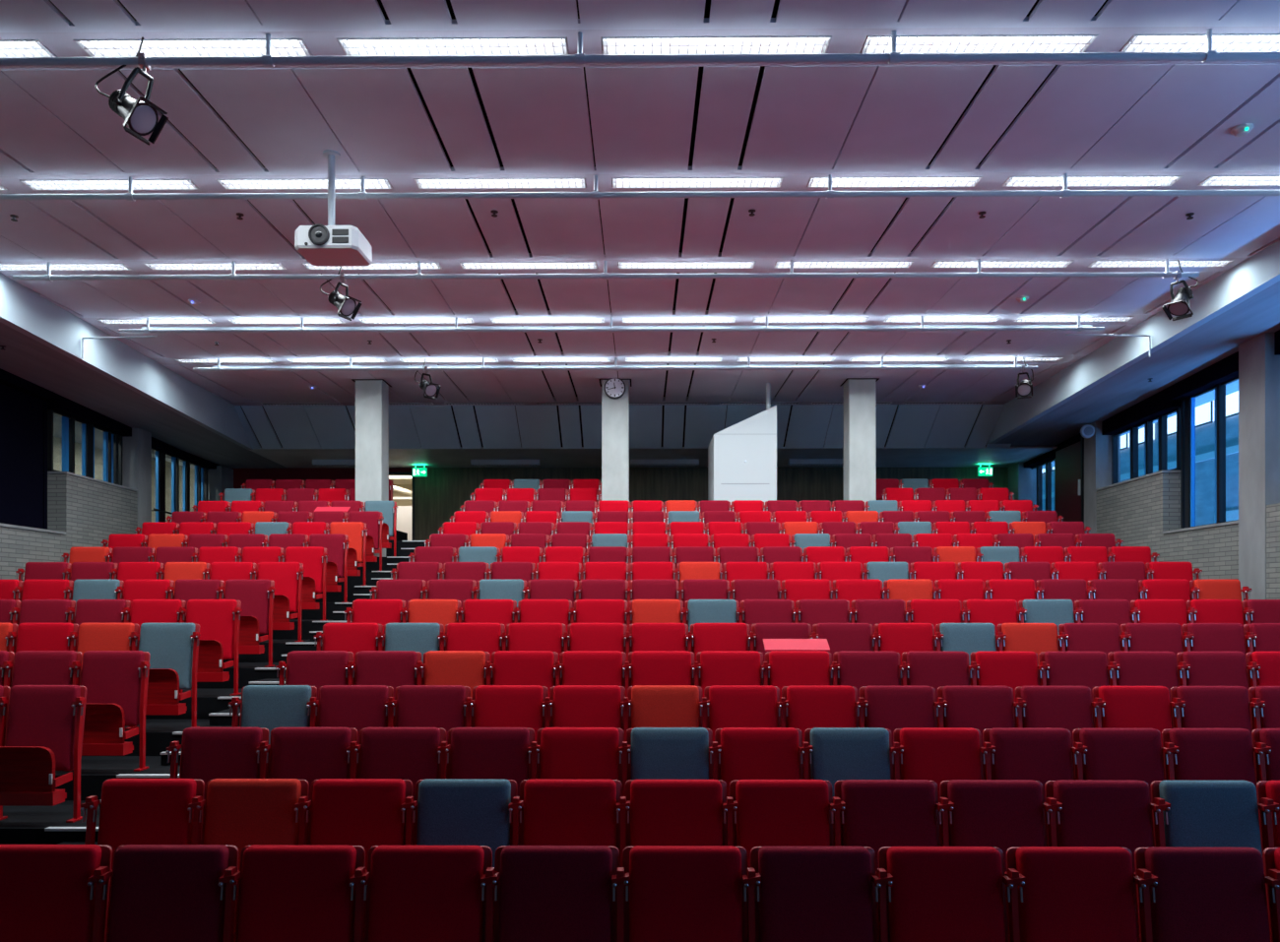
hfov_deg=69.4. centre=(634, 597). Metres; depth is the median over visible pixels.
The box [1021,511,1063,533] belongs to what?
seat
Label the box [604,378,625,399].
wall clock
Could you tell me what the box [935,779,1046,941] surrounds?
seat
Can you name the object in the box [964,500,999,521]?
seat
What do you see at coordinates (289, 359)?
ceiling light
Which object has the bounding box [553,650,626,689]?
seat
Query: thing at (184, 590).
seat
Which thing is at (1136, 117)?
ceiling
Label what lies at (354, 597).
floor
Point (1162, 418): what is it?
window
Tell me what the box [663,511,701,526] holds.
seat
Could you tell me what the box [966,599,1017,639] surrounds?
cushion
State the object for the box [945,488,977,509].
seat
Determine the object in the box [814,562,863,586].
seat
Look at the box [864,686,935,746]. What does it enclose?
cushion
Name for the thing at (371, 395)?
concrete pillar
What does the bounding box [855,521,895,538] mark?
seat
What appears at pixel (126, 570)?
seat
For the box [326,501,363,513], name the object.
seat
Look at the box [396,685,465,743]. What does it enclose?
cushion
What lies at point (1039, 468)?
window
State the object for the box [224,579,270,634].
cushion
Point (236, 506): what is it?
seat
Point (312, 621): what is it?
trim
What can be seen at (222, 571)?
cushion
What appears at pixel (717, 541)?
seat
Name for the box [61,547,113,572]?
seat
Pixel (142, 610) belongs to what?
cushion
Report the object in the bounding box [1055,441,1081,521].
door
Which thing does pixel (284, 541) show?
seat
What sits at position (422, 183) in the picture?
ceiling light
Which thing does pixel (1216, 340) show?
ceiling
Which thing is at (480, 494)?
seat
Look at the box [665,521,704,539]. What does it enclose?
seat
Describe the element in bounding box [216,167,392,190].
ceiling light
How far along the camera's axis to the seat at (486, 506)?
15.13 m
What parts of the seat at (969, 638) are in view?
frame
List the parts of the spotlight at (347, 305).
filter frame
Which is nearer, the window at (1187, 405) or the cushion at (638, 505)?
the window at (1187, 405)
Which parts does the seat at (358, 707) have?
frame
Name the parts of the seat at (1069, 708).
frame, folded seat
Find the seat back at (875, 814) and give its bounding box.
[840,779,937,871]
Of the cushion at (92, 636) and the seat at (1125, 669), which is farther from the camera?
the cushion at (92, 636)
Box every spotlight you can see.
[94,36,168,145]
[320,266,361,320]
[414,358,441,399]
[1015,357,1033,398]
[1161,259,1198,320]
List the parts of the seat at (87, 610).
frame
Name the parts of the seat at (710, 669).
frame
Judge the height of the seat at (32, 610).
0.935 m
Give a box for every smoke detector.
[188,299,200,306]
[309,385,318,389]
[917,384,927,388]
[1016,295,1028,303]
[1230,123,1253,136]
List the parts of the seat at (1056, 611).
frame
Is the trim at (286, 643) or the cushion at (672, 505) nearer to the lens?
the trim at (286, 643)
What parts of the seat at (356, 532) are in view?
seat, folded seat, frame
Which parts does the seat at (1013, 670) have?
frame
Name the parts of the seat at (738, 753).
frame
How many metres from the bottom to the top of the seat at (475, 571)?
0.935 m
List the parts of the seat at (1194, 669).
frame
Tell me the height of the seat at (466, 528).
0.935 m
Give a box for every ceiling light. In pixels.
[0,39,56,57]
[0,263,131,270]
[19,179,199,190]
[73,38,312,57]
[96,319,215,323]
[144,262,286,269]
[174,358,275,362]
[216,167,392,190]
[227,319,345,323]
[260,402,342,405]
[286,358,386,362]
[301,262,442,269]
[312,459,355,465]
[337,36,568,56]
[352,402,434,405]
[358,311,474,323]
[398,352,498,362]
[413,166,585,189]
[444,397,524,405]
[459,253,597,269]
[470,459,540,465]
[490,311,604,322]
[512,351,609,362]
[535,396,601,404]
[601,35,831,54]
[612,165,783,188]
[618,253,755,268]
[622,310,736,322]
[625,351,722,361]
[629,396,707,404]
[630,459,699,465]
[719,396,800,404]
[736,351,835,361]
[752,310,868,322]
[773,252,914,268]
[787,458,843,465]
[807,176,982,187]
[810,401,892,404]
[848,357,950,361]
[860,34,1097,53]
[883,317,1001,321]
[930,260,1074,267]
[960,357,1063,361]
[1002,175,1183,187]
[1014,317,1134,321]
[1087,259,1233,267]
[1119,33,1279,52]
[1197,175,1279,186]
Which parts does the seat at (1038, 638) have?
frame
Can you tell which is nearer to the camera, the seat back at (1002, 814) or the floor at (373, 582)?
the seat back at (1002, 814)
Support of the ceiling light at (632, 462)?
attached to the ceiling at (964, 457)
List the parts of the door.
handle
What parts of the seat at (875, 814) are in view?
frame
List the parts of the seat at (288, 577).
folded seat, seat, arm, frame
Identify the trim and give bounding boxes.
[0,471,138,534]
[44,827,98,831]
[116,773,179,777]
[160,752,181,755]
[208,713,240,715]
[217,697,241,699]
[249,681,285,684]
[255,667,286,669]
[285,642,317,643]
[312,621,351,622]
[353,593,372,595]
[371,577,392,579]
[386,556,408,558]
[388,471,414,540]
[1081,436,1084,522]
[1095,470,1238,533]
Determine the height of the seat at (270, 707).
0.935 m
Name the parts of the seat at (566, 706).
frame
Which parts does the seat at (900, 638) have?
frame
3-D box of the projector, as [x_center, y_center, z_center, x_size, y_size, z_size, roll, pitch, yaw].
[-2.470,-3.225,7.572,0.520,0.870,0.455,0,0,0]
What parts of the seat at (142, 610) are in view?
frame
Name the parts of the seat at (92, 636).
frame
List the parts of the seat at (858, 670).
frame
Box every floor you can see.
[0,800,99,844]
[55,756,180,800]
[58,841,97,845]
[123,719,239,756]
[145,688,242,719]
[160,748,181,765]
[191,662,286,688]
[209,708,240,725]
[223,640,321,662]
[249,678,285,685]
[258,619,351,639]
[289,602,352,619]
[309,630,322,640]
[315,585,376,602]
[332,612,347,620]
[337,571,392,585]
[353,595,376,600]
[357,557,410,571]
[371,579,379,585]
[385,540,426,557]
[386,565,396,571]
[388,530,407,540]
[400,549,414,556]
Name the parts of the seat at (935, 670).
frame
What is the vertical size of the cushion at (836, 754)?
0.590 m
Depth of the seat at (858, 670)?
7.33 m
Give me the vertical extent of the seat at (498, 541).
0.935 m
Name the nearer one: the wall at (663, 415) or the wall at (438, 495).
the wall at (663, 415)
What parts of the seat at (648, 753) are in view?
frame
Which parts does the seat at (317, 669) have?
frame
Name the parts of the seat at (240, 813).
frame, folded seat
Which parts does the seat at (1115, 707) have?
frame, folded seat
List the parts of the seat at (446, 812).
frame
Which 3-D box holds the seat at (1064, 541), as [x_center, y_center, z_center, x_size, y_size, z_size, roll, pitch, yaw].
[5.689,-0.393,12.395,0.579,0.935,0.363,0,0,0]
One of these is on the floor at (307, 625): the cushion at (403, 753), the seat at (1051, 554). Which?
the seat at (1051, 554)
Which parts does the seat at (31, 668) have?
frame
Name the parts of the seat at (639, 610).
frame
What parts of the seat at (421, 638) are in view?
frame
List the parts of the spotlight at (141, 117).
filter frame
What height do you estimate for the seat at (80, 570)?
0.935 m
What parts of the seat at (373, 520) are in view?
seat, folded seat, frame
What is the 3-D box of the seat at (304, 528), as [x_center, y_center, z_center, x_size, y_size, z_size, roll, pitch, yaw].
[-4.761,-0.624,13.341,0.579,0.935,0.363,0,0,0]
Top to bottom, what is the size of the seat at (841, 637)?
0.935 m
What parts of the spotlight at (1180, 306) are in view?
filter frame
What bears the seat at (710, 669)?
on the floor at (95, 770)
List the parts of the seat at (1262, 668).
frame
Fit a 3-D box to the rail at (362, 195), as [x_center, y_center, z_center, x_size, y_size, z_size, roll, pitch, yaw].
[-0.361,-3.558,8.023,12.890,0.202,0.066,0,0,0]
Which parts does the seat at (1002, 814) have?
frame, folded seat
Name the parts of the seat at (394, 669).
frame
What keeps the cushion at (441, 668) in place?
on the seat at (437, 668)
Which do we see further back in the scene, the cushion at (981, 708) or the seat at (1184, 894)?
the cushion at (981, 708)
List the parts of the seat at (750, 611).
frame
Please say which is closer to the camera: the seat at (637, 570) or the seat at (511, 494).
the seat at (637, 570)
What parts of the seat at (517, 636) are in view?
frame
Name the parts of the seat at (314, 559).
folded seat, seat, arm, frame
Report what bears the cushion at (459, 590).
on the seat at (459, 590)
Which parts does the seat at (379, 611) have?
frame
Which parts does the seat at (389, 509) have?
seat, folded seat, frame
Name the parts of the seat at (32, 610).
frame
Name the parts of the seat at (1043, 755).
frame, folded seat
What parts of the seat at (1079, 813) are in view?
frame, folded seat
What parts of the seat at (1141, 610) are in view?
frame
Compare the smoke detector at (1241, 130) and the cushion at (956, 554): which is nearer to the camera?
the smoke detector at (1241, 130)
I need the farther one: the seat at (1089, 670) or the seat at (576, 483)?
the seat at (576, 483)
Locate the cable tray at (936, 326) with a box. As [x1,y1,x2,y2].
[141,324,1092,329]
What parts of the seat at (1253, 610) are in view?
frame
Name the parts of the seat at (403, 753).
frame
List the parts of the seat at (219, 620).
frame, folded seat, seat, arm, frame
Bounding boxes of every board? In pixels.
[0,384,47,529]
[396,506,411,540]
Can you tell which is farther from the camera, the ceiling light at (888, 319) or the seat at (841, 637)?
the ceiling light at (888, 319)
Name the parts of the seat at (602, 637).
frame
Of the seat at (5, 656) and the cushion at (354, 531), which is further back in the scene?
the cushion at (354, 531)
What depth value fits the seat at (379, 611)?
9.09 m
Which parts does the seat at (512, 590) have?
frame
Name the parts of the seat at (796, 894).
frame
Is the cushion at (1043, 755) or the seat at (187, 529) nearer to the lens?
the cushion at (1043, 755)
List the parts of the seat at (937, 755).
frame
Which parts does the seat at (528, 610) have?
frame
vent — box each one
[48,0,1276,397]
[331,229,348,243]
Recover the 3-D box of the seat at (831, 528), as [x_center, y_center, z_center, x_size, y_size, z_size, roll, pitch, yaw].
[2.939,-0.624,13.280,0.579,0.935,0.363,0,0,0]
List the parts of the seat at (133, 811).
frame, folded seat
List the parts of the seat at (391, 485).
frame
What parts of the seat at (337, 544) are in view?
seat, folded seat, frame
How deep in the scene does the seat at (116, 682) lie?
7.34 m
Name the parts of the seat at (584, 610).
frame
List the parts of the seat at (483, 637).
frame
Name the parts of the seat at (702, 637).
frame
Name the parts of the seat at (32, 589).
frame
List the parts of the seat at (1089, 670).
frame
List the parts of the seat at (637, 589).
frame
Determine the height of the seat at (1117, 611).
0.935 m
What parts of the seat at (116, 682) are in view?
frame, folded seat, seat, arm, frame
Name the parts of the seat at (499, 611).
frame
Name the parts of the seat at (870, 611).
frame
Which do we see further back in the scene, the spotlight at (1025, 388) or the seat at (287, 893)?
the spotlight at (1025, 388)
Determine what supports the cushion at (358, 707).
on the seat at (358, 707)
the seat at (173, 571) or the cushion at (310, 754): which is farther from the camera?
the seat at (173, 571)
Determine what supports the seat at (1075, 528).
on the floor at (331, 597)
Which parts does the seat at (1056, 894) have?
frame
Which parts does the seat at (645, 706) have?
frame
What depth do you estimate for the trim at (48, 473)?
14.11 m
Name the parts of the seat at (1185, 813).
frame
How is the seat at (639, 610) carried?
on the floor at (208, 702)
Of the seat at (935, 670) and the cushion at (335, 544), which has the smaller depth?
the seat at (935, 670)
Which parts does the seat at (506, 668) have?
frame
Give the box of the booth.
[707,383,776,505]
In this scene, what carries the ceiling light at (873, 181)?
attached to the ceiling at (1136, 117)
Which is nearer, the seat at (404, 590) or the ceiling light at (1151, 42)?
the ceiling light at (1151, 42)
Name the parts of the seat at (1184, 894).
frame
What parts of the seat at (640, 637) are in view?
frame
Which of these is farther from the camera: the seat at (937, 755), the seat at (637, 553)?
the seat at (637, 553)
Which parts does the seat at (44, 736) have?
frame, folded seat, seat, arm, frame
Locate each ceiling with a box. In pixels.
[0,0,1279,405]
[0,321,1057,469]
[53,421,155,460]
[388,478,411,484]
[994,280,1279,447]
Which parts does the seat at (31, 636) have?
frame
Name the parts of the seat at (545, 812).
frame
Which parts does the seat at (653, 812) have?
frame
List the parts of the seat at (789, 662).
frame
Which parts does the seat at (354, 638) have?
frame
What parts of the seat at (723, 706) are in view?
frame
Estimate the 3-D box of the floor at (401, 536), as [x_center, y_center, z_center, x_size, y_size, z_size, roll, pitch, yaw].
[-6.262,-1.103,17.351,3.698,0.274,1.200,0,0,0]
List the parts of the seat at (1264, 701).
frame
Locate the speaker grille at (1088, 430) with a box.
[1084,426,1093,435]
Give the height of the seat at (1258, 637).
0.935 m
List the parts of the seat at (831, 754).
frame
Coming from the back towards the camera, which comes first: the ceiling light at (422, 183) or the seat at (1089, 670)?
the ceiling light at (422, 183)
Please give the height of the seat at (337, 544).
0.935 m
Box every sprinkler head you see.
[9,214,18,221]
[236,212,244,219]
[490,209,498,217]
[748,209,755,216]
[978,211,986,218]
[1185,212,1194,219]
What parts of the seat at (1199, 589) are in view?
frame, frame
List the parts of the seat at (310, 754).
frame, folded seat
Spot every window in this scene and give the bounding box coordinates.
[47,409,122,485]
[151,448,208,522]
[1030,458,1055,511]
[1042,390,1238,526]
[1111,407,1180,484]
[1180,376,1238,528]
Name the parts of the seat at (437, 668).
frame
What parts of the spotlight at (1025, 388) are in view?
filter frame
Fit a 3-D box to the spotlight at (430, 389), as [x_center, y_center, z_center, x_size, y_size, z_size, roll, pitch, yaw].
[-3.175,-3.338,14.114,0.244,0.642,0.420,0,0,-45]
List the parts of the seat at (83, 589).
frame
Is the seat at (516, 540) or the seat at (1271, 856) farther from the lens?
the seat at (516, 540)
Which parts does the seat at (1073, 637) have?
frame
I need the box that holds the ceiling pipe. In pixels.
[392,486,411,496]
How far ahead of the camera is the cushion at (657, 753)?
5.61 m
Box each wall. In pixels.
[0,272,253,449]
[0,368,219,468]
[0,428,233,581]
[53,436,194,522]
[231,467,1008,540]
[234,404,1011,448]
[240,404,986,447]
[392,484,411,506]
[986,239,1279,445]
[1008,332,1279,600]
[1024,329,1279,468]
[1096,472,1279,599]
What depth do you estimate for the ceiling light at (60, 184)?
8.20 m
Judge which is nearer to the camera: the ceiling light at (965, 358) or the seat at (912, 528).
the seat at (912, 528)
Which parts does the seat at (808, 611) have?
frame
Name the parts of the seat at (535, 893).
frame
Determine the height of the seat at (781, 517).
0.935 m
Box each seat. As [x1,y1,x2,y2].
[0,579,23,602]
[0,599,21,625]
[0,623,18,654]
[0,650,14,688]
[0,650,82,687]
[0,685,10,746]
[0,685,86,823]
[0,844,112,941]
[4,623,78,652]
[9,599,75,625]
[12,579,73,600]
[15,562,71,580]
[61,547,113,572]
[62,562,118,600]
[64,579,124,617]
[64,599,130,651]
[64,650,150,771]
[66,623,139,686]
[80,778,204,941]
[87,844,238,941]
[100,534,148,556]
[104,547,155,575]
[109,562,164,594]
[114,579,174,619]
[121,599,186,650]
[125,623,200,729]
[134,522,179,544]
[140,534,188,562]
[147,547,198,576]
[155,562,210,597]
[165,512,206,534]
[165,579,224,619]
[165,726,269,844]
[172,522,216,547]
[176,599,242,696]
[181,533,228,560]
[187,778,309,941]
[191,547,241,578]
[192,501,230,522]
[200,512,241,526]
[202,562,256,599]
[210,522,254,547]
[216,579,275,667]
[218,488,255,507]
[218,844,365,941]
[221,533,267,554]
[225,501,263,521]
[228,685,317,778]
[235,546,284,579]
[236,512,276,527]
[241,479,274,501]
[248,521,291,546]
[250,488,286,504]
[250,562,304,641]
[256,727,357,845]
[258,501,297,517]
[261,533,308,562]
[270,479,304,501]
[271,512,312,528]
[275,650,353,727]
[278,546,328,621]
[281,488,317,503]
[286,521,328,540]
[292,501,329,515]
[294,778,412,941]
[300,479,333,497]
[302,533,349,602]
[306,685,393,778]
[307,507,350,531]
[313,488,348,506]
[314,623,383,678]
[323,521,368,585]
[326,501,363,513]
[329,479,355,492]
[342,511,383,571]
[344,488,355,501]
[344,599,406,639]
[344,650,421,719]
[346,727,446,844]
[349,845,492,941]
[359,501,397,556]
[369,579,426,609]
[375,623,444,685]
[384,685,470,753]
[388,479,394,501]
[390,562,442,587]
[399,599,461,639]
[401,778,516,867]
[408,546,456,569]
[414,650,489,706]
[420,579,476,623]
[424,533,468,550]
[437,562,489,586]
[437,623,505,675]
[437,727,534,796]
[438,521,479,546]
[449,511,488,524]
[451,546,499,570]
[455,599,516,632]
[459,501,497,515]
[463,685,548,741]
[464,533,509,552]
[470,488,505,505]
[471,579,526,607]
[475,521,516,539]
[479,479,511,492]
[480,845,619,941]
[483,650,558,697]
[484,562,535,586]
[485,511,523,527]
[493,501,529,515]
[496,546,542,569]
[499,623,566,661]
[502,488,536,505]
[505,533,549,552]
[508,779,622,867]
[509,479,541,490]
[512,599,572,632]
[513,521,554,536]
[520,511,559,526]
[522,579,577,607]
[527,501,563,515]
[527,727,624,784]
[531,562,581,586]
[533,488,568,505]
[539,479,571,490]
[539,546,585,569]
[541,685,625,732]
[545,533,588,552]
[551,521,591,539]
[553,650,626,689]
[556,511,594,526]
[561,500,596,515]
[561,623,627,653]
[565,488,601,505]
[568,599,628,626]
[569,479,601,501]
[574,579,628,600]
[578,562,629,581]
[582,546,629,563]
[586,533,629,548]
[589,521,630,535]
[592,511,630,522]
[594,500,630,512]
[611,845,748,941]
[615,779,727,867]
[618,727,712,796]
[620,685,703,741]
[622,651,695,697]
[623,623,688,661]
[624,599,683,632]
[625,579,679,607]
[626,546,672,568]
[626,562,675,586]
[627,521,667,539]
[627,533,669,552]
[628,500,663,515]
[628,511,665,526]
[661,500,697,515]
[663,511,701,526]
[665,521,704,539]
[667,533,709,552]
[670,546,715,568]
[673,562,721,586]
[676,579,729,607]
[680,599,738,632]
[685,623,750,661]
[691,651,763,697]
[695,500,730,515]
[699,511,736,526]
[699,685,780,741]
[704,521,743,539]
[707,533,750,552]
[708,727,803,796]
[713,546,759,569]
[719,562,768,586]
[722,779,833,868]
[727,579,780,607]
[729,500,764,515]
[734,511,771,526]
[736,599,794,632]
[741,521,780,539]
[741,846,878,941]
[747,623,811,661]
[749,533,790,552]
[757,546,802,568]
[760,639,832,698]
[763,500,797,515]
[767,562,816,586]
[770,511,807,526]
[776,686,858,764]
[778,579,831,607]
[779,521,819,539]
[789,533,831,552]
[792,599,850,632]
[796,500,831,515]
[799,727,893,830]
[800,546,845,568]
[806,511,842,525]
[809,623,873,682]
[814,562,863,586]
[817,521,856,541]
[829,779,940,941]
[830,500,864,517]
[830,533,872,553]
[830,579,883,607]
[830,651,901,727]
[841,511,879,527]
[844,546,890,571]
[848,599,906,651]
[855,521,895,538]
[855,686,937,779]
[861,562,909,589]
[863,500,898,514]
[870,533,912,555]
[871,623,935,681]
[872,846,1008,941]
[876,478,898,500]
[877,511,914,526]
[881,488,914,505]
[881,579,934,614]
[888,546,933,579]
[889,727,983,846]
[893,521,932,536]
[897,500,932,512]
[898,478,929,494]
[898,651,970,727]
[904,599,962,651]
[908,562,957,592]
[911,533,953,553]
[913,488,946,503]
[913,511,950,531]
[928,478,959,493]
[931,500,965,516]
[931,521,970,544]
[931,546,976,579]
[932,579,985,619]
[933,623,997,686]
[934,686,1015,779]
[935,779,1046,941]
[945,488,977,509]
[949,511,985,525]
[952,533,993,558]
[956,562,1004,596]
[959,478,993,491]
[960,599,1019,651]
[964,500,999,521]
[967,651,1039,727]
[969,521,1008,546]
[975,546,1020,579]
[976,488,1014,511]
[979,727,1074,846]
[983,579,1036,622]
[985,511,1022,533]
[992,533,1034,562]
[995,623,1059,686]
[998,500,1038,516]
[1002,846,1139,941]
[1003,562,1051,597]
[1008,521,1046,541]
[1012,686,1093,780]
[1017,599,1074,651]
[1019,546,1064,579]
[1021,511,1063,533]
[1033,533,1075,555]
[1034,579,1087,623]
[1037,651,1108,728]
[1042,779,1153,941]
[1045,521,1090,546]
[1050,562,1098,596]
[1057,623,1121,686]
[1063,546,1107,575]
[1070,728,1164,846]
[1073,599,1130,649]
[1074,533,1123,562]
[1086,579,1139,623]
[1090,686,1172,780]
[1097,562,1146,596]
[1106,546,1159,576]
[1106,651,1178,728]
[1119,623,1183,686]
[1129,599,1187,649]
[1133,846,1270,941]
[1138,579,1190,622]
[1145,562,1202,594]
[1150,780,1270,936]
[1161,728,1264,871]
[1169,686,1256,783]
[1176,651,1251,723]
[1181,623,1248,684]
[1186,599,1246,654]
[1189,579,1251,617]
[1241,599,1279,625]
[1243,623,1279,653]
[1245,651,1279,688]
[1248,686,1279,731]
[1251,728,1279,783]
[1256,780,1279,870]
[1262,847,1279,941]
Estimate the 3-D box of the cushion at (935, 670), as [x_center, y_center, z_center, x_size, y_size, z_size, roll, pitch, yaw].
[2.414,0.730,7.334,0.476,0.590,0.140,0,0,0]
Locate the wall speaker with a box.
[1080,424,1094,438]
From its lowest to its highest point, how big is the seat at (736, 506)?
0.935 m
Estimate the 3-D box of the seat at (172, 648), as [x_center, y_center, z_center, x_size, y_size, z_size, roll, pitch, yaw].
[-4.187,0.700,8.161,0.622,0.935,0.363,0,0,0]
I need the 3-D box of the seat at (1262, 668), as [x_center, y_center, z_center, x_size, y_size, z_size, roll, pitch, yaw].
[5.163,0.902,7.224,0.622,0.935,0.363,0,0,0]
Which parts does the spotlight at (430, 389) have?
filter frame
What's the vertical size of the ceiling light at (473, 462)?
0.108 m
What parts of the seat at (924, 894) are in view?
frame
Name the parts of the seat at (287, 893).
frame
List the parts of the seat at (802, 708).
frame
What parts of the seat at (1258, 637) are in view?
frame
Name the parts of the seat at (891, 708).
frame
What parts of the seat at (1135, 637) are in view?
frame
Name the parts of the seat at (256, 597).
folded seat, seat, arm, frame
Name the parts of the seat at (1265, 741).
frame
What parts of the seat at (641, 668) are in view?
frame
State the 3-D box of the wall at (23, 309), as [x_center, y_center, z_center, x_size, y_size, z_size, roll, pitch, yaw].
[-7.004,-3.396,7.401,0.120,0.808,22.770,0,0,-4]
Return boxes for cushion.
[0,579,18,599]
[0,623,12,651]
[0,650,8,686]
[0,685,3,697]
[4,685,80,770]
[70,562,114,591]
[74,599,126,639]
[77,623,134,667]
[80,650,144,726]
[97,778,196,869]
[129,599,181,639]
[138,623,195,690]
[180,726,262,800]
[186,599,237,659]
[203,778,301,870]
[210,562,253,595]
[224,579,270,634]
[240,685,311,744]
[256,562,299,612]
[269,727,351,800]
[285,546,323,593]
[286,650,348,700]
[309,533,345,576]
[310,778,405,870]
[318,685,388,744]
[322,623,379,664]
[329,521,364,562]
[348,511,380,549]
[349,488,355,501]
[355,650,417,698]
[360,727,440,799]
[364,501,394,536]
[384,623,440,661]
[388,479,390,501]
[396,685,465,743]
[424,650,485,698]
[428,579,473,607]
[447,623,501,661]
[522,779,616,847]
[566,500,594,512]
[573,479,599,492]
[630,779,722,846]
[631,651,691,686]
[631,685,699,728]
[631,727,708,780]
[632,533,667,547]
[632,546,670,563]
[632,562,673,580]
[632,579,676,600]
[632,599,680,624]
[632,623,685,651]
[633,500,661,511]
[633,511,663,522]
[633,521,665,534]
[666,500,695,512]
[668,511,699,523]
[670,521,703,535]
[673,533,707,548]
[675,546,713,564]
[768,651,830,698]
[786,686,856,741]
[809,727,890,797]
[816,623,871,661]
[837,651,899,701]
[854,599,904,633]
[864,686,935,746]
[878,623,933,662]
[893,546,932,569]
[899,727,981,802]
[906,651,968,699]
[910,599,960,639]
[936,546,975,566]
[939,623,995,665]
[942,686,1014,747]
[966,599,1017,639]
[975,651,1038,702]
[979,488,1008,509]
[980,546,1020,571]
[989,727,1072,802]
[1001,623,1058,665]
[1020,686,1092,747]
[1023,599,1074,639]
[1044,651,1108,702]
[1052,779,1152,872]
[1063,623,1120,665]
[1079,728,1163,802]
[1098,686,1171,747]
[1113,651,1178,702]
[1125,623,1183,669]
[1134,599,1187,636]
[1158,780,1262,855]
[1169,728,1257,798]
[1176,686,1252,740]
[1182,651,1249,702]
[1187,623,1246,662]
[1190,599,1244,634]
[1259,728,1279,781]
[1265,780,1279,847]
[1274,847,1279,871]
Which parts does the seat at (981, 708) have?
frame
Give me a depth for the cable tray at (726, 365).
14.16 m
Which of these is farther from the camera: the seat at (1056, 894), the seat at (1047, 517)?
the seat at (1047, 517)
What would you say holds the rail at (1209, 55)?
hanging from the ceiling at (1136, 117)
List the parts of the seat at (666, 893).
frame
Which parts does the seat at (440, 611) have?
frame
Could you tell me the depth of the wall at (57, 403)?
14.84 m
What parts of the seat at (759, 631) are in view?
frame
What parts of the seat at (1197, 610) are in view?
frame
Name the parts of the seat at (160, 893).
frame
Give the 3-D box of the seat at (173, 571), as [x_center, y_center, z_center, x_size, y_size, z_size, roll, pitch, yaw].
[-5.310,0.056,10.758,0.579,0.935,0.363,0,0,0]
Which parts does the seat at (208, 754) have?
frame, folded seat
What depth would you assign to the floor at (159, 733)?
7.96 m
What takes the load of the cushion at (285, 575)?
on the seat at (288, 577)
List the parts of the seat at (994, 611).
frame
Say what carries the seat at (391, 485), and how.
on the floor at (401, 536)
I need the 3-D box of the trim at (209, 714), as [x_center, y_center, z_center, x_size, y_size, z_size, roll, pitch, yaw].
[-3.360,1.069,8.396,1.000,0.017,0.047,0,0,0]
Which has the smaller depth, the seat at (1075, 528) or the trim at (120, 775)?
the trim at (120, 775)
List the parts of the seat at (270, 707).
frame, folded seat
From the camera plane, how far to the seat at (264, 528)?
13.43 m
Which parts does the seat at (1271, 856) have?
frame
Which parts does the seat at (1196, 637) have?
frame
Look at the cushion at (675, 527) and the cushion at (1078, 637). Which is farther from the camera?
the cushion at (675, 527)
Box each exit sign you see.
[412,467,427,477]
[977,467,992,476]
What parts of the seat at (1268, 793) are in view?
frame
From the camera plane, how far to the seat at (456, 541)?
12.54 m
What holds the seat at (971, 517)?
on the floor at (352, 580)
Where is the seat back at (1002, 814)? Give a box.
[947,779,1044,872]
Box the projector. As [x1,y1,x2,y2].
[294,149,372,266]
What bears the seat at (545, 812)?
on the floor
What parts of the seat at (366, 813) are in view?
frame, folded seat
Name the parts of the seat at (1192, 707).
frame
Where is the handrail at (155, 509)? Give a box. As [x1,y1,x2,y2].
[151,508,172,516]
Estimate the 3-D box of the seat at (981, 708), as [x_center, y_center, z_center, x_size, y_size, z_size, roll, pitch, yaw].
[2.392,1.095,6.384,0.579,0.935,0.363,0,0,0]
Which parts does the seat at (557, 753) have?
frame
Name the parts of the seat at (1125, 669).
frame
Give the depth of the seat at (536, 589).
9.94 m
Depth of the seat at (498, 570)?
10.81 m
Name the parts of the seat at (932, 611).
frame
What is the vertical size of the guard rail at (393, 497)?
0.220 m
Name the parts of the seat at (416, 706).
frame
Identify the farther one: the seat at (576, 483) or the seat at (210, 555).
the seat at (576, 483)
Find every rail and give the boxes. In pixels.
[0,28,1279,66]
[0,173,1279,200]
[12,258,1199,281]
[81,316,1151,359]
[192,356,1037,372]
[392,497,411,499]
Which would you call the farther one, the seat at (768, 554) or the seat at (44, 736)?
the seat at (768, 554)
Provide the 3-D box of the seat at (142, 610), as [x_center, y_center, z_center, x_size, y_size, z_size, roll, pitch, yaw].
[-4.759,0.490,9.028,0.579,0.935,0.363,0,0,0]
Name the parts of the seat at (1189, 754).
frame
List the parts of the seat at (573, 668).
frame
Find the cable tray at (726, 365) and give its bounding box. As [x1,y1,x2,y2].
[212,364,1027,368]
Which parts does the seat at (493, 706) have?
frame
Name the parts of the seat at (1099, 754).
frame, folded seat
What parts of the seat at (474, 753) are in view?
frame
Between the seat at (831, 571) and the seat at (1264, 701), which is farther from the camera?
the seat at (831, 571)
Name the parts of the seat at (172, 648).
frame, folded seat, seat, arm, frame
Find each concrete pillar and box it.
[351,379,391,557]
[598,379,631,501]
[839,378,879,507]
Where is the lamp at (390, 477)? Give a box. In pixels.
[388,475,411,478]
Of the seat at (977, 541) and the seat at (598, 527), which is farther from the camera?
the seat at (598, 527)
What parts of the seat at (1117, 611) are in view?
frame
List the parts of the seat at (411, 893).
frame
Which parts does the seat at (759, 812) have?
frame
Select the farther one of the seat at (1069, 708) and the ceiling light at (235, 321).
the ceiling light at (235, 321)
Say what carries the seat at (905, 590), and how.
on the floor at (247, 672)

